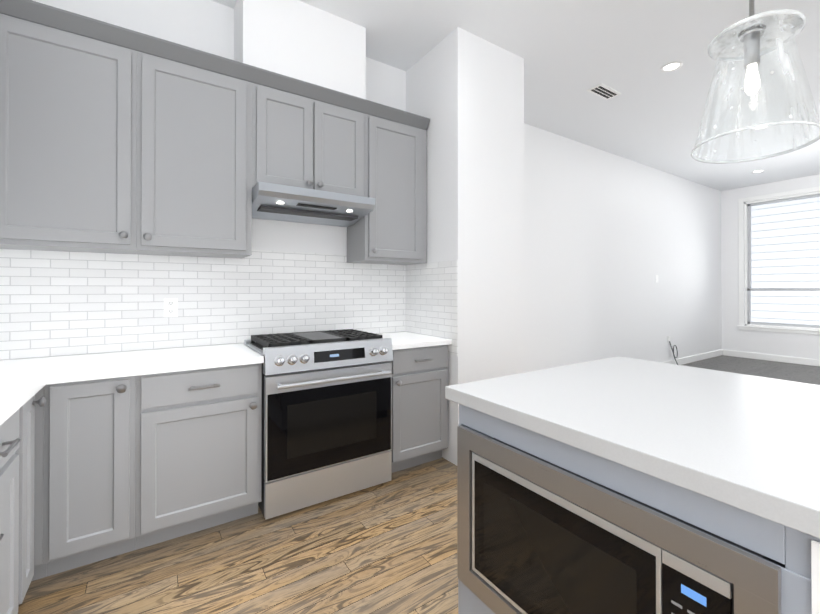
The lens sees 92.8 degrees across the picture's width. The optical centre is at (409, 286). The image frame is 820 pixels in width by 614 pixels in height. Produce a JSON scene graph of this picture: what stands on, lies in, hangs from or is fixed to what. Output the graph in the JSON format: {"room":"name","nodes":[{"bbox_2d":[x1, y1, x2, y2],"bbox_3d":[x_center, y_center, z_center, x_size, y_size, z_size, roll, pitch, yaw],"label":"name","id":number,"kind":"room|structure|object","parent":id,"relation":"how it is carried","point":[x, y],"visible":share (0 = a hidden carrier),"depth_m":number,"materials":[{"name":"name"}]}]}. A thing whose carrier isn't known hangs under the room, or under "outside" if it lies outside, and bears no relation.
{"room":"kitchen","nodes":[
{"label":"kitchen","id":0,"kind":"room"},
{"bbox_2d":[234,0,365,98],"bbox_3d":[-0.763,-1.622,2.764,0.840,0.555,0.320,0,0,-33],"label":"wall","id":1,"kind":"structure","parent":0,"point":[300,40],"depth_m":2.61,"materials":[{"name":"white paint"}]},
{"bbox_2d":[32,0,721,372],"bbox_3d":[1.790,-0.288,4.790,10.540,3.200,0.270,0,0,-33],"label":"wall","id":2,"kind":"structure","parent":0,"point":[608,236],"depth_m":5.18,"materials":[{"name":"white paint"}]},
{"bbox_2d":[0,0,255,258],"bbox_3d":[-1.551,-0.771,2.215,1.180,1.148,0.338,0,0,-33],"label":"upper cabinet","id":3,"kind":"object","parent":2,"relation":"attached to","point":[115,139],"depth_m":2.04,"materials":[{"name":"grey wood"}]},
{"bbox_2d":[0,249,405,359],"bbox_3d":[-1.232,0.120,2.633,2.866,0.760,0.008,0,0,-33],"label":"backsplash","id":4,"kind":"structure","parent":2,"relation":"attached to","point":[57,303],"depth_m":2.48,"materials":[{"name":"tile"}]},
{"bbox_2d":[164,298,177,316],"bbox_3d":[-1.498,0.129,2.447,0.075,0.118,0.008,0,0,-33],"label":"outlet","id":5,"kind":"object","parent":4,"relation":"attached to","point":[170,307],"visible":1,"depth_m":2.44,"materials":[{"name":"white plastic"}]},
{"bbox_2d":[256,68,367,196],"bbox_3d":[-0.734,-0.978,2.754,0.776,0.728,0.338,0,0,-33],"label":"upper cabinet","id":6,"kind":"object","parent":2,"relation":"attached to","point":[309,135],"depth_m":2.60,"materials":[{"name":"grey wood"}]},
{"bbox_2d":[252,182,374,226],"bbox_3d":[-0.693,-0.545,2.689,0.770,0.135,0.488,0,0,-33],"label":"range hood","id":7,"kind":"object","parent":6,"relation":"attached to","point":[276,202],"visible":1,"depth_m":2.56,"materials":[{"name":"silver metal"}]},
{"bbox_2d":[347,100,429,264],"bbox_3d":[-0.178,-0.766,3.119,0.556,1.148,0.338,0,0,-33],"label":"upper cabinet","id":8,"kind":"object","parent":2,"relation":"attached to","point":[395,232],"depth_m":2.98,"materials":[{"name":"grey wood"}]},
{"bbox_2d":[662,349,722,364],"bbox_3d":[3.287,1.262,5.771,6.706,0.110,0.019,0,0,-33],"label":"baseboard","id":9,"kind":"structure","parent":2,"relation":"attached to","point":[685,360],"depth_m":6.96,"materials":[{"name":"white wood"}]},
{"bbox_2d":[18,355,819,613],"bbox_3d":[3.527,1.347,2.140,10.540,0.100,6.590,0,0,-33],"label":"floor","id":10,"kind":"structure","parent":0,"point":[389,547],"depth_m":1.83,"materials":[{"name":"brown wood"}]},
{"bbox_2d":[0,405,27,613],"bbox_3d":[-1.539,0.852,1.050,0.610,0.880,0.518,0,0,-33],"label":"base cabinet","id":11,"kind":"object","parent":10,"relation":"on","point":[14,433],"depth_m":1.37,"materials":[{"name":"grey wood"}]},
{"bbox_2d":[0,377,45,424],"bbox_3d":[-1.255,0.392,0.641,0.633,0.036,2.012,0,0,-33],"label":"countertop","id":12,"kind":"structure","parent":11,"relation":"on","point":[16,393],"depth_m":1.41,"materials":[{"name":"white stone"}]},
{"bbox_2d":[32,394,35,580],"bbox_3d":[-2.002,0.856,1.760,0.618,0.880,0.588,0,0,-33],"label":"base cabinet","id":13,"kind":"object","parent":10,"relation":"on","point":[34,577],"depth_m":1.67,"materials":[{"name":"grey wood"}]},
{"bbox_2d":[28,389,43,587],"bbox_3d":[-1.749,0.854,1.369,0.610,0.880,0.245,0,0,-33],"label":"base cabinet","id":14,"kind":"object","parent":10,"relation":"on","point":[31,404],"depth_m":1.56,"materials":[{"name":"grey wood"}]},
{"bbox_2d":[36,376,139,579],"bbox_3d":[-1.602,0.857,2.011,0.325,0.880,0.608,0,0,-33],"label":"base cabinet","id":15,"kind":"object","parent":10,"relation":"on","point":[135,450],"depth_m":1.76,"materials":[{"name":"grey wood"}]},
{"bbox_2d":[140,364,261,548],"bbox_3d":[-1.225,0.859,2.259,0.577,0.880,0.608,0,0,-33],"label":"base cabinet","id":16,"kind":"object","parent":10,"relation":"on","point":[201,432],"depth_m":2.00,"materials":[{"name":"grey wood"}]},
{"bbox_2d":[0,344,263,387],"bbox_3d":[-1.612,0.399,1.992,1.521,0.036,0.633,0,0,-33],"label":"countertop","id":17,"kind":"structure","parent":16,"relation":"on","point":[115,365],"depth_m":1.97,"materials":[{"name":"white stone"}]},
{"bbox_2d":[244,329,392,519],"bbox_3d":[-0.598,0.811,2.577,0.809,0.978,0.662,0,0,-33],"label":"range","id":18,"kind":"object","parent":10,"relation":"on","point":[326,415],"visible":1,"depth_m":2.33,"materials":[{"name":"grey metal"}]},
{"bbox_2d":[389,344,448,472],"bbox_3d":[-0.085,0.863,3.009,0.511,0.880,0.608,0,0,-33],"label":"base cabinet","id":19,"kind":"object","parent":10,"relation":"on","point":[419,375],"depth_m":2.76,"materials":[{"name":"grey wood"}]},
{"bbox_2d":[379,332,451,351],"bbox_3d":[-0.079,0.405,3.001,0.512,0.036,0.633,0,0,-33],"label":"countertop","id":20,"kind":"structure","parent":19,"relation":"on","point":[399,339],"depth_m":2.83,"materials":[{"name":"white stone"}]},
{"bbox_2d":[449,396,819,613],"bbox_3d":[1.321,0.847,0.662,1.135,0.885,2.500,0,0,-33],"label":"kitchen island","id":21,"kind":"object","parent":10,"relation":"on","point":[618,485],"depth_m":0.95,"materials":[{"name":"grey wood"}]},
{"bbox_2d":[457,426,784,613],"bbox_3d":[0.575,0.759,1.141,0.416,0.535,0.850,0,0,-33],"label":"microwave","id":22,"kind":"object","parent":21,"relation":"in","point":[537,533],"depth_m":0.99,"materials":[{"name":"silver metal"}]},
{"bbox_2d":[445,356,819,531],"bbox_3d":[1.325,0.382,0.677,1.171,0.045,2.574,0,0,-33],"label":"island countertop","id":23,"kind":"structure","parent":21,"relation":"on","point":[755,440],"depth_m":1.07,"materials":[{"name":"white stone"}]},
{"bbox_2d":[406,27,523,465],"bbox_3d":[0.414,-0.296,3.393,0.715,3.200,0.850,0,0,-33],"label":"wall","id":24,"kind":"structure","parent":0,"point":[465,91],"depth_m":3.01,"materials":[{"name":"white paint"}]},
{"bbox_2d":[406,260,457,355],"bbox_3d":[0.154,0.154,3.128,0.008,0.697,0.688,0,0,-33],"label":"tile backsplash","id":25,"kind":"object","parent":24,"relation":"attached to","point":[431,298],"visible":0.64,"depth_m":3.06,"materials":[{"name":"tile"}]},
{"bbox_2d":[211,0,819,190],"bbox_3d":[3.527,-1.952,2.159,10.540,0.100,6.590,0,0,-33],"label":"ceiling","id":26,"kind":"structure","parent":0,"point":[571,52],"depth_m":3.34,"materials":[{"name":"white paint"}]},
{"bbox_2d":[587,83,620,99],"bbox_3d":[1.881,-1.888,3.787,0.340,0.008,0.150,0,0,-33],"label":"ceiling vent","id":27,"kind":"object","parent":26,"relation":"in","point":[603,91],"visible":1,"depth_m":3.77,"materials":[{"name":"white metal"}]},
{"bbox_2d":[660,61,682,71],"bbox_3d":[2.247,-1.891,3.357,0.164,0.007,0.164,0,0,-33],"label":"recessed light","id":28,"kind":"object","parent":26,"relation":"in","point":[672,66],"visible":1,"depth_m":3.35,"materials":[{"name":"white"}]},
{"bbox_2d":[691,0,819,163],"bbox_3d":[1.011,-1.157,1.157,0.296,1.499,0.296,0,0,-33],"label":"pendant light","id":29,"kind":"object","parent":26,"relation":"hanging from","point":[752,31],"visible":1,"depth_m":1.14,"materials":[{"name":"clear glass"}]},
{"bbox_2d":[721,174,819,359],"bbox_3d":[7.880,-0.287,5.013,0.120,3.200,6.350,0,0,-33],"label":"wall","id":30,"kind":"structure","parent":0,"point":[736,338],"depth_m":7.38,"materials":[{"name":"white paint"}]},
{"bbox_2d":[723,350,819,365],"bbox_3d":[7.805,1.258,4.991,0.014,0.110,6.210,0,0,-33],"label":"baseboard","id":31,"kind":"structure","parent":30,"relation":"attached to","point":[768,357],"depth_m":6.98,"materials":[{"name":"white wood"}]},
{"bbox_2d":[737,186,819,334],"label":"window","id":32,"kind":"structure","parent":30,"relation":"in","point":[744,222],"depth_m":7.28,"materials":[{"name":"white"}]},
{"bbox_3d":[4.250,0.871,6.412,0.075,0.118,0.008,0,0,-33],"label":"outlet","id":33,"kind":"object","parent":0,"visible":0},
{"bbox_2d":[669,341,677,364],"bbox_3d":[4.345,1.100,6.412,0.172,0.423,0.099,0,0,-33],"label":"power cord","id":34,"kind":"object","parent":33,"relation":"attached to","point":[673,352],"visible":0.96,"depth_m":6.39,"materials":[{"name":"black plastic"}]}
]}

